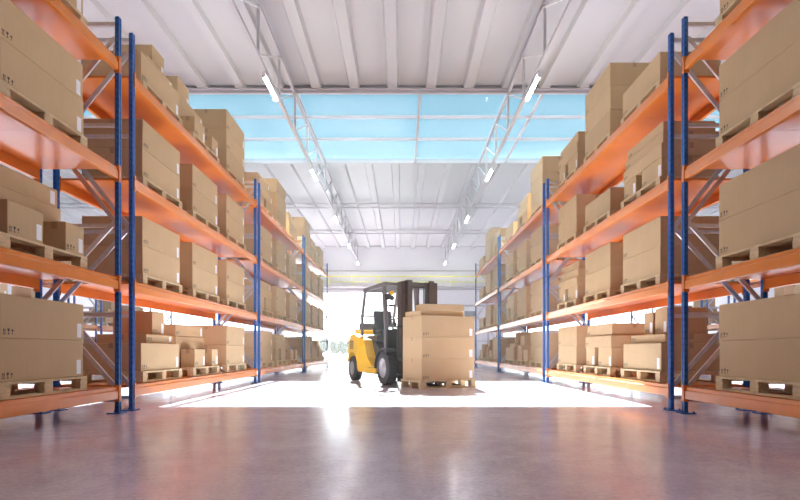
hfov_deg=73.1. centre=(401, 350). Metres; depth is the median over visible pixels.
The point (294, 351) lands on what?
carton
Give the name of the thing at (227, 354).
carton
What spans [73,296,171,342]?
rack
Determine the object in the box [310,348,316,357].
carton
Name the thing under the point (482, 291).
carton
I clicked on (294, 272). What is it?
carton
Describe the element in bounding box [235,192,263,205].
carton
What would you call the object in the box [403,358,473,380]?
carton
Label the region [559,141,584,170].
carton
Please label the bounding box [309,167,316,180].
lamp
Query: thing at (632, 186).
carton
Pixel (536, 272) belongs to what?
rack
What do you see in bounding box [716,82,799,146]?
pallet
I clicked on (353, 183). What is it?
ceiling
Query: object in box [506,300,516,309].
carton
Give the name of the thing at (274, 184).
carton
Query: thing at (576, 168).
pallet
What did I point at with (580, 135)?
carton
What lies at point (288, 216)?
carton
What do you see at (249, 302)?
carton
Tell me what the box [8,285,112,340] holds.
wall
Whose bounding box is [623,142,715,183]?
carton
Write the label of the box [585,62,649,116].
carton
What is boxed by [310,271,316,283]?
carton
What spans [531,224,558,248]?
carton
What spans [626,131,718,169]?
carton
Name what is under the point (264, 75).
lamp
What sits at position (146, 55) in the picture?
carton
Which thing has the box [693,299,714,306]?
carton
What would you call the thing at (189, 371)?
pallet
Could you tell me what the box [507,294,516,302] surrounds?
carton
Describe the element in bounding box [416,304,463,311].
carton
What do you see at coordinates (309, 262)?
rack
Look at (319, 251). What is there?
carton
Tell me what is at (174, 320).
window
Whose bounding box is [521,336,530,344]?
carton
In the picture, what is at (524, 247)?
carton
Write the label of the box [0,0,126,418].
rack
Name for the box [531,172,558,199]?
carton
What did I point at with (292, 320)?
pallet
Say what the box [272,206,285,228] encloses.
carton
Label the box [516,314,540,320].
pallet
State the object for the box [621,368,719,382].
pallet
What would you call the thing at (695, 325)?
carton
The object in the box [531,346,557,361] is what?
carton
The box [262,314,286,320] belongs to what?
pallet
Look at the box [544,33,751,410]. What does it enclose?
rack
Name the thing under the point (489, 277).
carton
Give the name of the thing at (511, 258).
carton
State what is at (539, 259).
pallet
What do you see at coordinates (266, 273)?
rack
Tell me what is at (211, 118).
carton
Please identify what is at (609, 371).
pallet
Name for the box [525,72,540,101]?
lamp
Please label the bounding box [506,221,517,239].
carton
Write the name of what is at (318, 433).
floor
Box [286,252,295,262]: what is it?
carton
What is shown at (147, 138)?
carton
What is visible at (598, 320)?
window
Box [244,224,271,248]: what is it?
carton
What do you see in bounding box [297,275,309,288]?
carton
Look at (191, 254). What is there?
carton
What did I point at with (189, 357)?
carton
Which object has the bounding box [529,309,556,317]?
pallet
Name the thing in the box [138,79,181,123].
pallet
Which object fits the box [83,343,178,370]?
carton
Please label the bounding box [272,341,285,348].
carton
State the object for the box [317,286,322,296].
carton
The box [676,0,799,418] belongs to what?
rack
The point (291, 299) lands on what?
carton
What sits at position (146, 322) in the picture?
carton
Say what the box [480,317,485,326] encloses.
carton
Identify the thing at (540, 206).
pallet
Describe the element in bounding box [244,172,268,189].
carton
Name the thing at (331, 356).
ground
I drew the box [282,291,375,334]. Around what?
door
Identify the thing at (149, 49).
carton
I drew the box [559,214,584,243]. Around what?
carton
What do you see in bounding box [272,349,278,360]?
carton
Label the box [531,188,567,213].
carton
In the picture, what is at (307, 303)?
carton
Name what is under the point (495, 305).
carton
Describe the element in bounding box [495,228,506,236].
carton
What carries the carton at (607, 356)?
on the pallet at (609, 371)
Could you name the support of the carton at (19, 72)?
on the pallet at (5, 88)
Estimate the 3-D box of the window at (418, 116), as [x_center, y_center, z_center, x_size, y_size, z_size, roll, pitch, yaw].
[0.000,-8.130,19.925,44.000,0.240,6.470,0,0,0]
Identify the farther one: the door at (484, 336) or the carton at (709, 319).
the door at (484, 336)
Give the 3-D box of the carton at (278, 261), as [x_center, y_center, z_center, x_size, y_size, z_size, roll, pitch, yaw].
[-3.893,-2.538,15.693,0.821,0.390,1.232,0,0,0]
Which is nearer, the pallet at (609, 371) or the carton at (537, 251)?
the pallet at (609, 371)
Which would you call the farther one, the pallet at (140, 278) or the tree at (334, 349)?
the tree at (334, 349)
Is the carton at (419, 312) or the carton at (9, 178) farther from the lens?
the carton at (419, 312)
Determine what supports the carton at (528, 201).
on the carton at (528, 206)
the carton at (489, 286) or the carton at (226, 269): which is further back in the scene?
the carton at (489, 286)
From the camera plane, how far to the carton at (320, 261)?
23.22 m
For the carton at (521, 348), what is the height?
0.440 m
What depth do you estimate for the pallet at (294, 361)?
17.37 m
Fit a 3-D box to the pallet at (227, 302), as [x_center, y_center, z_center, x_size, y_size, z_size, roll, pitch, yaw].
[-3.890,-0.957,11.370,0.860,0.150,1.300,0,0,0]
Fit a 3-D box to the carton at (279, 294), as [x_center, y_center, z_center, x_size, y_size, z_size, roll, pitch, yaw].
[-3.893,-1.618,15.682,0.821,0.390,1.232,0,0,0]
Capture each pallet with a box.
[0,80,86,146]
[0,231,86,268]
[0,376,86,399]
[61,0,86,26]
[83,176,181,208]
[83,322,112,326]
[83,368,181,382]
[107,274,181,293]
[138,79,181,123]
[147,365,219,376]
[167,289,219,303]
[184,210,219,232]
[189,132,219,163]
[208,363,245,371]
[209,299,245,309]
[220,233,245,249]
[223,167,245,189]
[226,256,273,267]
[229,361,273,367]
[237,203,273,218]
[246,309,273,317]
[247,360,286,365]
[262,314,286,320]
[274,267,286,276]
[287,275,297,283]
[287,318,297,323]
[287,359,297,364]
[401,379,475,388]
[505,275,515,283]
[505,318,515,323]
[505,359,515,364]
[516,267,528,276]
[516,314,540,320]
[516,360,555,365]
[529,203,565,218]
[529,256,576,267]
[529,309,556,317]
[529,361,573,367]
[557,167,579,189]
[557,233,582,249]
[557,299,593,309]
[557,363,594,371]
[583,132,613,163]
[583,210,618,232]
[583,289,635,303]
[583,365,655,376]
[621,79,664,123]
[621,176,719,208]
[621,274,695,293]
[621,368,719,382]
[716,0,741,26]
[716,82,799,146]
[716,232,799,268]
[716,376,799,399]
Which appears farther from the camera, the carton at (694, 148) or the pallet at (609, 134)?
the pallet at (609, 134)
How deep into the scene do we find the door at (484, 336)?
42.20 m
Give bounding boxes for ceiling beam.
[60,203,718,208]
[188,88,590,94]
[310,230,488,233]
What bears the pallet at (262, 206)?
on the rack at (266, 273)
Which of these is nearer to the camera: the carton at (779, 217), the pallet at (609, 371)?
the carton at (779, 217)
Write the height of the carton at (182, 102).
0.200 m
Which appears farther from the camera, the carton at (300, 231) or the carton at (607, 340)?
the carton at (300, 231)
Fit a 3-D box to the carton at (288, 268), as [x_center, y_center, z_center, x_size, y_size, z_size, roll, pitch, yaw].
[-3.884,-2.513,17.043,0.760,0.340,0.432,0,0,0]
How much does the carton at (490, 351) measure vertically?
0.300 m
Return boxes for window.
[0,87,718,163]
[157,310,244,329]
[504,309,646,334]
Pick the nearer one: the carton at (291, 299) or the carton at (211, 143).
the carton at (211, 143)
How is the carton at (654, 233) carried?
on the carton at (654, 261)
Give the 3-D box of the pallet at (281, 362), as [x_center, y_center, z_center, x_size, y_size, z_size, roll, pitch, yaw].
[-3.890,0.353,15.690,0.860,0.150,1.300,0,0,0]
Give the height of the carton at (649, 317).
0.330 m
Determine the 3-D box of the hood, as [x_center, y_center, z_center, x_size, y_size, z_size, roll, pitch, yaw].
[-0.409,-0.305,13.283,0.680,0.150,0.740,0,0,-24]
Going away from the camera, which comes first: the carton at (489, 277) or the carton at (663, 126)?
the carton at (663, 126)
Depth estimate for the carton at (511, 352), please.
17.00 m
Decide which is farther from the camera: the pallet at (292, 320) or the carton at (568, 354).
the pallet at (292, 320)
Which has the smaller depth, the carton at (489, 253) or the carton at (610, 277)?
the carton at (610, 277)
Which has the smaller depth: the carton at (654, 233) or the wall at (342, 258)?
the carton at (654, 233)
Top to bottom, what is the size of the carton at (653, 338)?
0.125 m
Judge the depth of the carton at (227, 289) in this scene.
11.00 m
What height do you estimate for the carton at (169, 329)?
0.200 m
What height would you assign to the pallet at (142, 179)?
0.150 m
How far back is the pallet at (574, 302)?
11.30 m
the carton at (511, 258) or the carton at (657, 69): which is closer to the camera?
the carton at (657, 69)
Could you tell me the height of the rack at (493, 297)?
4.740 m
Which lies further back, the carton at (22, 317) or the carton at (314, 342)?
the carton at (314, 342)
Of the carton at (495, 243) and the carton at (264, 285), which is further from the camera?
the carton at (495, 243)
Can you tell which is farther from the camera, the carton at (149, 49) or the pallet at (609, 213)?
the pallet at (609, 213)
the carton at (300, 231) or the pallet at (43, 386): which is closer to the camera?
the pallet at (43, 386)
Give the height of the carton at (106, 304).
0.350 m
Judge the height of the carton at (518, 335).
0.350 m
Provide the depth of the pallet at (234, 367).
11.30 m
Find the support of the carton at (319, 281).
on the carton at (319, 290)
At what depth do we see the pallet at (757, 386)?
5.30 m
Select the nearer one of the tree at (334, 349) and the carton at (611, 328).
the carton at (611, 328)
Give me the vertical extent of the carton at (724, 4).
0.390 m
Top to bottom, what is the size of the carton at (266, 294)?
0.200 m
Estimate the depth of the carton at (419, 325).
10.88 m
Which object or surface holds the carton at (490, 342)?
on the carton at (487, 348)
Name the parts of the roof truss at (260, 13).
post, post, post, post, post, post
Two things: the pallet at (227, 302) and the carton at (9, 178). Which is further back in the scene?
the pallet at (227, 302)
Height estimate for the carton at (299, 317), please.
0.390 m
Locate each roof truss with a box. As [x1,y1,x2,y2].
[227,0,357,260]
[445,0,575,260]
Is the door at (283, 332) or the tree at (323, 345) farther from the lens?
the tree at (323, 345)
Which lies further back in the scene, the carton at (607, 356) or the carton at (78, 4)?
the carton at (607, 356)
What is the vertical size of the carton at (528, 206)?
0.180 m
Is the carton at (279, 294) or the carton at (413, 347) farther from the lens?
the carton at (279, 294)
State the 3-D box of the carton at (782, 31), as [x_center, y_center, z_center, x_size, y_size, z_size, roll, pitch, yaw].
[3.893,-2.928,5.311,0.821,0.390,1.232,0,0,0]
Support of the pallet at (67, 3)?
on the rack at (29, 144)
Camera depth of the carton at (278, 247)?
15.29 m
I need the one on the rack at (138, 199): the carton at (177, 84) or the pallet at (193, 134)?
the pallet at (193, 134)
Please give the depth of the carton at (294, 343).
19.40 m
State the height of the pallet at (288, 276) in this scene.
0.150 m
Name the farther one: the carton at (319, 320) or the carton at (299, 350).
the carton at (319, 320)
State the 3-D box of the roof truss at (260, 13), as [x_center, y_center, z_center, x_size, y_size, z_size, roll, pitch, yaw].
[-3.300,-7.370,21.060,0.120,1.290,38.970,0,0,0]
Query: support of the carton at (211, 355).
on the pallet at (189, 371)
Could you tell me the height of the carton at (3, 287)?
0.390 m
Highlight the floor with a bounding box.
[0,360,799,499]
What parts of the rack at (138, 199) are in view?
plate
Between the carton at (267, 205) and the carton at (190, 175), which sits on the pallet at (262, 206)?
the carton at (267, 205)
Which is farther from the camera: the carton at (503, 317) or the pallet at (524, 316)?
the carton at (503, 317)
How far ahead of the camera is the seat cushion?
13.00 m
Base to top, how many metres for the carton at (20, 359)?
0.390 m
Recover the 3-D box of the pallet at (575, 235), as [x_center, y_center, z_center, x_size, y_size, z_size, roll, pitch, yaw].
[3.890,-2.267,11.370,0.860,0.150,1.300,0,0,0]
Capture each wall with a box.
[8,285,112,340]
[122,247,680,352]
[688,287,773,340]
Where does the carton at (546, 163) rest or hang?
on the carton at (537, 185)
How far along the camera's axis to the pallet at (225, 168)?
11.28 m
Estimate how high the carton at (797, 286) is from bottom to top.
0.390 m
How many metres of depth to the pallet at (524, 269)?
15.63 m
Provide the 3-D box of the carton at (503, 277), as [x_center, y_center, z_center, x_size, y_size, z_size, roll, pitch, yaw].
[3.893,-2.538,20.027,0.821,0.390,1.232,0,0,0]
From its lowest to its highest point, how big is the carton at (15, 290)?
0.350 m
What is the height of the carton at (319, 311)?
0.390 m
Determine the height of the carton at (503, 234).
0.160 m
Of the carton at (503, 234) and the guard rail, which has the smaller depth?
the carton at (503, 234)
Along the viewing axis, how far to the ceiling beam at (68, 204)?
29.49 m
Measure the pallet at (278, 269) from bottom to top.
0.150 m
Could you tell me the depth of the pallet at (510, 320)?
17.37 m
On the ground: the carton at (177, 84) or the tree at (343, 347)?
the tree at (343, 347)
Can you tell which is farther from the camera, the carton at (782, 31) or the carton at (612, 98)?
the carton at (612, 98)
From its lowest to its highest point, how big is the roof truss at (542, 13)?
1.290 m
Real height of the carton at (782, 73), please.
0.390 m
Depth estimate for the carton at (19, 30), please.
5.20 m
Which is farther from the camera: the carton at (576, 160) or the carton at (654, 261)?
the carton at (576, 160)
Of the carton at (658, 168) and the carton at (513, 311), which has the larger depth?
the carton at (513, 311)
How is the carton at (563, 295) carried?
on the pallet at (574, 302)
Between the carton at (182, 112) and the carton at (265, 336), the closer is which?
the carton at (182, 112)
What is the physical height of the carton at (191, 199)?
0.390 m
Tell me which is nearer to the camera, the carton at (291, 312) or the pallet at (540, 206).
the pallet at (540, 206)
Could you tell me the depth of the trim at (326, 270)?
42.22 m
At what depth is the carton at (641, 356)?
7.29 m
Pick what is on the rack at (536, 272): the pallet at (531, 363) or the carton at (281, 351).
the pallet at (531, 363)
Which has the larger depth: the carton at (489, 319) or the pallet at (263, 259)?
the carton at (489, 319)
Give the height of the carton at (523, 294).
0.390 m
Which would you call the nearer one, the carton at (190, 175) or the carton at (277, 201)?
the carton at (190, 175)
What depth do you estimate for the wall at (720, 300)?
36.56 m
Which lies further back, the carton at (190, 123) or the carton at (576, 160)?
the carton at (576, 160)
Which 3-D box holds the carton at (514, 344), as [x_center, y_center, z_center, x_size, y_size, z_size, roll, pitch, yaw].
[3.914,-0.171,17.338,0.700,0.125,0.852,0,0,0]
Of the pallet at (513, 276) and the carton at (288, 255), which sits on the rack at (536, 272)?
the pallet at (513, 276)
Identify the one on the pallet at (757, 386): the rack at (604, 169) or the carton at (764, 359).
the carton at (764, 359)
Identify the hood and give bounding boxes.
[367,335,383,340]
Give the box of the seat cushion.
[374,330,382,334]
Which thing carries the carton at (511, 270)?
on the pallet
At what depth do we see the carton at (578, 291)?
10.81 m
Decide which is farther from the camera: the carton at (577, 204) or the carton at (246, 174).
the carton at (246, 174)
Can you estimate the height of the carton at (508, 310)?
0.340 m
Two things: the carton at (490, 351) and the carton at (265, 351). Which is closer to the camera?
the carton at (265, 351)
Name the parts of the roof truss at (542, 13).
post, post, post, post, post, post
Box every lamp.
[262,72,277,101]
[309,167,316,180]
[486,167,493,180]
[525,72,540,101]
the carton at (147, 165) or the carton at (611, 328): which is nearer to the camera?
the carton at (147, 165)
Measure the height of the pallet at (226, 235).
0.150 m
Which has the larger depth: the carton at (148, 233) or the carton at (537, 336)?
the carton at (537, 336)
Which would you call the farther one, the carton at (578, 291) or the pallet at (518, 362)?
the pallet at (518, 362)
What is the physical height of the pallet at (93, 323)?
0.150 m
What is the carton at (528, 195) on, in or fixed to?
on the carton at (528, 201)
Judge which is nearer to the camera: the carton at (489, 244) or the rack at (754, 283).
the rack at (754, 283)
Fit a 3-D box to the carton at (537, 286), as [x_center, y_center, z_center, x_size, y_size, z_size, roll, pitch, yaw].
[3.893,-1.618,13.957,0.821,0.390,1.232,0,0,0]
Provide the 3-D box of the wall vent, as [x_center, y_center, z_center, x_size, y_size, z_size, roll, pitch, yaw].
[5.350,-2.900,42.155,0.900,0.400,0.090,0,0,0]
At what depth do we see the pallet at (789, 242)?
5.26 m
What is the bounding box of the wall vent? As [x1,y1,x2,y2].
[464,311,474,315]
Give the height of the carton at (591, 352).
0.340 m
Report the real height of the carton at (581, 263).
0.160 m
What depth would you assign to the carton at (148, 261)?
7.27 m
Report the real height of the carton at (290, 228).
0.385 m
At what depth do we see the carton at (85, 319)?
19.39 m
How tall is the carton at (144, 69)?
0.385 m
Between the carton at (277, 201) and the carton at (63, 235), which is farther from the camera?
the carton at (277, 201)
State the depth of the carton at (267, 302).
14.12 m
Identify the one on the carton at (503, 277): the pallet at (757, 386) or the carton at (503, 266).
the carton at (503, 266)
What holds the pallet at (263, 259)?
on the rack at (266, 273)
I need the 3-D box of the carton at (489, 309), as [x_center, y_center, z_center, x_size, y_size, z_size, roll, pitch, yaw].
[3.893,-1.618,21.762,0.821,0.390,1.232,0,0,0]
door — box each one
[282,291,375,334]
[462,305,488,359]
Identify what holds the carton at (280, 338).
on the carton at (275, 344)
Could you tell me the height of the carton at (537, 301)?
0.390 m
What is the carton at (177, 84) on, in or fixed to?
on the carton at (182, 102)
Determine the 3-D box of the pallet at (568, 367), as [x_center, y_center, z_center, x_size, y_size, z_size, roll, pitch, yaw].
[3.890,0.353,11.370,0.860,0.150,1.300,0,0,0]
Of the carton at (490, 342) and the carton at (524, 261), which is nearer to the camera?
the carton at (524, 261)
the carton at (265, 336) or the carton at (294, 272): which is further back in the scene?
the carton at (294, 272)
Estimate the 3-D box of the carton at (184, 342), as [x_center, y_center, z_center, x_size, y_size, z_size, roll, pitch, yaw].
[-4.028,0.018,9.603,0.571,0.520,1.282,0,0,0]
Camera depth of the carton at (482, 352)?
23.37 m
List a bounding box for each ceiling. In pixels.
[1,158,742,247]
[77,0,725,87]
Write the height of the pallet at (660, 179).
0.150 m
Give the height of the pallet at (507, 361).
0.150 m
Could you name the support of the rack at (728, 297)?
on the floor
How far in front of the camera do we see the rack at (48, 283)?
18.53 m
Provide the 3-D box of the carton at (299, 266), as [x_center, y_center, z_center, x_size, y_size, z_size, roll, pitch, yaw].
[-3.893,-2.928,20.016,0.821,0.390,1.232,0,0,0]
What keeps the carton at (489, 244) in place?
on the carton at (489, 253)
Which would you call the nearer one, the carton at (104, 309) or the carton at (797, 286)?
the carton at (797, 286)
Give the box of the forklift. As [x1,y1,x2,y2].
[347,280,460,385]
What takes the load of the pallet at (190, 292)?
on the rack at (138, 199)
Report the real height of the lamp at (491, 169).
0.175 m
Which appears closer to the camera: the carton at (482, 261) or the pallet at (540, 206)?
the pallet at (540, 206)
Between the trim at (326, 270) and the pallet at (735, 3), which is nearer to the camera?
the pallet at (735, 3)
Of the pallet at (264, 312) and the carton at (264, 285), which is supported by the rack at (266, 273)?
the pallet at (264, 312)
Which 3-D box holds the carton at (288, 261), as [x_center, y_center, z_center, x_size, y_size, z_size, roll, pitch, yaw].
[-3.899,-2.783,17.440,0.810,0.200,1.252,0,0,0]
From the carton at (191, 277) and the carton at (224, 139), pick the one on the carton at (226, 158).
the carton at (224, 139)
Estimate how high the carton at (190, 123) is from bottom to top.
0.310 m
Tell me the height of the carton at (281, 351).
0.340 m
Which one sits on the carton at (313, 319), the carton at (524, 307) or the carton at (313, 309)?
the carton at (313, 309)
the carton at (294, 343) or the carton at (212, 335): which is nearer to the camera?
the carton at (212, 335)
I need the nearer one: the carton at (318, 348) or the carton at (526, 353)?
the carton at (526, 353)
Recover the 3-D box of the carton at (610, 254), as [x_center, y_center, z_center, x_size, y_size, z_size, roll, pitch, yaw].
[3.893,-1.618,9.630,0.821,0.390,1.232,0,0,0]
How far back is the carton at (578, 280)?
11.04 m
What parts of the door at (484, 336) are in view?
frame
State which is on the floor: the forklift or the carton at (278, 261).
the forklift
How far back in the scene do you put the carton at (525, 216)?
15.14 m
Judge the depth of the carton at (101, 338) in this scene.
7.55 m
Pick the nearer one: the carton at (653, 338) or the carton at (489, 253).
the carton at (653, 338)
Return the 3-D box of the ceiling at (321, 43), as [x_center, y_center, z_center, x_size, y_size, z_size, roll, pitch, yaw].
[0.000,-8.150,0.850,44.400,0.200,31.740,0,0,0]
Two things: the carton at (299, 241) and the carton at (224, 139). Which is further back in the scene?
the carton at (299, 241)
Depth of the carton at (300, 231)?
19.41 m
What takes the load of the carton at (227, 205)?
on the carton at (226, 224)
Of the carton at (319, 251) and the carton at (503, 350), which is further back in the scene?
the carton at (319, 251)
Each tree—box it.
[319,338,328,355]
[330,341,339,355]
[338,340,348,355]
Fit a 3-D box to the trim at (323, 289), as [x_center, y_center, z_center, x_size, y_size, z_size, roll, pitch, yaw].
[0.000,-4.800,42.240,44.000,0.100,0.080,0,0,0]
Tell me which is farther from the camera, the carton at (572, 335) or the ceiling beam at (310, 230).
the ceiling beam at (310, 230)
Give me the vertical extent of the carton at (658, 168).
0.280 m
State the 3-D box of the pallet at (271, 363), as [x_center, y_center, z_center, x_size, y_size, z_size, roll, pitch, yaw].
[-3.890,0.353,13.950,0.860,0.150,1.300,0,0,0]
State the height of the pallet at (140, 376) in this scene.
0.150 m
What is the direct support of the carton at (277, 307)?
on the pallet
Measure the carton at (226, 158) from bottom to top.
0.390 m
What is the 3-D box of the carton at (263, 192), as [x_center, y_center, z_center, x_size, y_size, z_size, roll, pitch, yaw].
[-3.898,-4.013,13.947,0.811,0.180,1.252,0,0,0]
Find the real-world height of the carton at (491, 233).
0.390 m
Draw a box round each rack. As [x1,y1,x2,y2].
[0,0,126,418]
[42,279,96,342]
[51,33,258,410]
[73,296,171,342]
[218,183,304,381]
[277,237,327,371]
[475,237,525,371]
[498,183,584,381]
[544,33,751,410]
[631,296,729,342]
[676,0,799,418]
[706,279,760,338]
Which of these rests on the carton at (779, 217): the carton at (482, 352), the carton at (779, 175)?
the carton at (779, 175)
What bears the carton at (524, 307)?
on the pallet
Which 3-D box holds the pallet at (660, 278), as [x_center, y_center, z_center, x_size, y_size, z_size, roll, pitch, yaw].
[3.890,-0.957,7.880,0.860,0.150,1.300,0,0,0]
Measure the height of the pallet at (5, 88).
0.150 m
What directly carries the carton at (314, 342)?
on the carton at (318, 348)
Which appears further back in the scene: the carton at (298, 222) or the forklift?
the carton at (298, 222)
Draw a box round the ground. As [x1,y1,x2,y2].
[323,352,347,359]
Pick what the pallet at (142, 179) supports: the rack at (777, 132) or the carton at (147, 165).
the carton at (147, 165)
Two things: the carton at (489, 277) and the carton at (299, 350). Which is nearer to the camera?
the carton at (299, 350)
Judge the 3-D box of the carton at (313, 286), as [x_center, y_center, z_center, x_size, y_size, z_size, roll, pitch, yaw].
[-3.893,-2.538,21.759,0.821,0.390,1.232,0,0,0]
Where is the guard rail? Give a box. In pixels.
[317,276,485,287]
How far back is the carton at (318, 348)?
22.90 m
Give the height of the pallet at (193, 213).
0.150 m
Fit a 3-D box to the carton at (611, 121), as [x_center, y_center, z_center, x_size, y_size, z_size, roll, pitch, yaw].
[3.893,-3.837,9.633,0.821,0.390,1.232,0,0,0]
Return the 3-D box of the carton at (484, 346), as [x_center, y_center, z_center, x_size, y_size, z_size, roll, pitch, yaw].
[3.864,-0.153,23.733,0.600,0.260,0.552,0,0,0]
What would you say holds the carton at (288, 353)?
on the pallet at (294, 361)
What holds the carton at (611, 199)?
on the pallet at (609, 213)
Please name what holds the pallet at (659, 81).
on the rack at (604, 169)
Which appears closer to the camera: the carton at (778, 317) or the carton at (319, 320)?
the carton at (778, 317)
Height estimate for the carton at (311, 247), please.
0.180 m
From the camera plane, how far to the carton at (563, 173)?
11.68 m
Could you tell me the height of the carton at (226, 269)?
0.390 m
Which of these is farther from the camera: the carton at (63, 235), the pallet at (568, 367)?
the pallet at (568, 367)
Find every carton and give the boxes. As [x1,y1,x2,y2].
[0,0,82,99]
[0,37,82,134]
[0,164,56,207]
[0,185,60,220]
[0,199,42,243]
[0,283,7,293]
[0,293,82,339]
[0,338,82,382]
[11,286,34,297]
[43,221,83,255]
[69,0,82,14]
[81,51,178,115]
[82,148,179,200]
[82,216,179,259]
[83,119,179,176]
[83,311,112,322]
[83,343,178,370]
[84,245,179,284]
[89,308,114,311]
[97,300,114,308]
[97,334,171,343]
[113,44,163,73]
[113,311,163,334]
[122,306,143,310]
[144,54,171,85]
[164,324,202,337]
[166,76,188,103]
[166,266,217,295]
[172,336,203,366]
[175,89,201,123]
[179,104,189,117]
[180,164,217,205]
[180,187,217,225]
[180,242,216,274]
[181,116,204,143]
[181,349,204,366]
[193,109,243,149]
[195,326,243,345]
[204,345,243,364]
[205,129,243,167]
[205,136,217,156]
[205,349,217,365]
[217,194,243,226]
[217,260,243,285]
[218,148,243,184]
[218,213,243,243]
[218,279,243,303]
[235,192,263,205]
[239,295,263,309]
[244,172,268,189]
[244,178,270,196]
[244,184,271,204]
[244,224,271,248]
[244,240,271,262]
[244,279,270,291]
[244,287,271,299]
[244,330,271,346]
[244,346,271,361]
[263,178,285,203]
[264,199,271,213]
[264,298,270,311]
[271,192,285,216]
[271,286,285,302]
[271,300,285,315]
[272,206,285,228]
[272,239,285,259]
[272,253,285,271]
[272,334,284,341]
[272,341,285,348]
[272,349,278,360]
[279,349,284,359]
[285,350,292,359]
[286,212,290,221]
[286,221,296,239]
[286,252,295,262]
[286,258,296,269]
[286,265,291,275]
[286,293,296,307]
[286,305,296,318]
[289,337,309,347]
[291,217,309,233]
[292,268,296,279]
[292,348,309,358]
[293,350,296,358]
[295,228,309,243]
[297,240,309,253]
[297,264,309,278]
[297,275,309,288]
[297,300,309,312]
[297,311,309,322]
[310,246,316,255]
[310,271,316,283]
[310,281,316,292]
[310,304,316,315]
[310,314,316,324]
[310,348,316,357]
[312,340,318,346]
[315,246,322,258]
[315,347,320,356]
[317,256,322,267]
[317,277,322,288]
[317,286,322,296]
[317,308,322,318]
[317,317,322,326]
[403,315,473,337]
[403,337,473,358]
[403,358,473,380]
[405,310,463,316]
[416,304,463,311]
[479,256,485,268]
[479,286,485,297]
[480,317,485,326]
[480,350,485,356]
[482,344,487,349]
[486,228,499,242]
[486,238,493,251]
[486,248,492,260]
[486,271,492,283]
[486,281,492,292]
[486,305,493,315]
[486,314,492,324]
[486,347,492,357]
[488,340,492,346]
[489,350,492,357]
[493,238,505,247]
[493,264,505,278]
[493,275,505,288]
[493,337,514,347]
[493,348,505,358]
[494,232,505,241]
[494,302,506,308]
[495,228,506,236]
[496,313,505,321]
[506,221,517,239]
[506,251,516,268]
[506,263,516,279]
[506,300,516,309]
[506,309,509,318]
[506,347,517,359]
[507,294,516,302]
[510,307,516,317]
[510,343,520,346]
[515,332,530,342]
[517,204,530,220]
[517,239,530,259]
[517,253,530,271]
[517,286,530,302]
[517,300,530,315]
[518,198,530,213]
[518,217,521,227]
[518,345,530,359]
[519,193,530,207]
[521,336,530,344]
[522,210,530,222]
[523,350,530,360]
[531,156,559,185]
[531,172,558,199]
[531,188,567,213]
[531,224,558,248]
[531,240,558,262]
[531,277,559,297]
[531,293,563,311]
[531,330,557,346]
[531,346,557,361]
[558,326,587,345]
[558,345,586,364]
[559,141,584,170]
[559,165,567,184]
[559,194,600,226]
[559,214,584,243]
[559,276,584,291]
[559,290,567,303]
[560,131,584,160]
[560,268,584,282]
[562,260,584,274]
[568,151,584,174]
[568,285,584,300]
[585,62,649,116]
[585,86,629,137]
[585,109,622,156]
[585,187,623,225]
[585,242,622,275]
[585,266,636,295]
[586,335,634,346]
[586,347,598,365]
[588,323,644,336]
[598,347,622,366]
[623,52,720,116]
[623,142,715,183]
[623,216,718,259]
[623,245,718,284]
[623,343,719,370]
[624,175,641,199]
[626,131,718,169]
[628,121,714,159]
[631,334,716,343]
[642,156,716,187]
[645,312,654,334]
[655,307,706,333]
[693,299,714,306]
[708,311,718,321]
[719,0,799,100]
[719,39,799,135]
[719,144,799,220]
[719,188,799,255]
[719,293,799,339]
[720,0,733,14]
[720,338,799,381]
[774,285,794,296]
[795,284,799,293]
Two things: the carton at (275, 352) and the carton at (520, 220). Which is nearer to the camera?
the carton at (275, 352)
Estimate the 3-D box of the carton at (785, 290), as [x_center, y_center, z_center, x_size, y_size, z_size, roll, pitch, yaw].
[11.084,-1.718,15.439,0.580,0.350,0.402,0,0,0]
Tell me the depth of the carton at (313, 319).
21.38 m
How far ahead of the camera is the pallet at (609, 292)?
9.55 m
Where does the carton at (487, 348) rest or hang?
on the pallet
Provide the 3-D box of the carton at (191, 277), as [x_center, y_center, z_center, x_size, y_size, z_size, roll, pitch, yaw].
[-3.893,-1.228,9.622,0.821,0.390,1.232,0,0,0]
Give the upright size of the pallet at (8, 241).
0.150 m
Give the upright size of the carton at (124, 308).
0.200 m
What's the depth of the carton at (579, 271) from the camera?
11.06 m
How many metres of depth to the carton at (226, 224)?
11.00 m
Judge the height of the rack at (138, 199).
4.740 m
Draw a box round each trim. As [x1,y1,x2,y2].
[323,289,479,289]
[325,270,477,271]
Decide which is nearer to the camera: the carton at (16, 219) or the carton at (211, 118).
the carton at (16, 219)
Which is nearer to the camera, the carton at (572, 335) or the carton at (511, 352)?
the carton at (572, 335)
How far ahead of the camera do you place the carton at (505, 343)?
19.41 m
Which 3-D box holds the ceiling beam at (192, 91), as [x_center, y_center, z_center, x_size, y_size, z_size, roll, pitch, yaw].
[0.000,-7.980,16.620,44.000,0.140,0.160,0,0,0]
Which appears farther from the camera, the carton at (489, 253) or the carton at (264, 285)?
the carton at (489, 253)
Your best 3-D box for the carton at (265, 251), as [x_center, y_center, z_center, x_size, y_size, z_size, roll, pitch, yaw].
[-3.893,-2.538,13.941,0.821,0.390,1.232,0,0,0]
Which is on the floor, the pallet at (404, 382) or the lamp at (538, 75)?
the pallet at (404, 382)
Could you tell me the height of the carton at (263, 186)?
0.160 m
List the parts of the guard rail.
rail, walkway plate, rail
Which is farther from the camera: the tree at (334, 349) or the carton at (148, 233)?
the tree at (334, 349)
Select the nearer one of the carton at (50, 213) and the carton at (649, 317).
the carton at (50, 213)

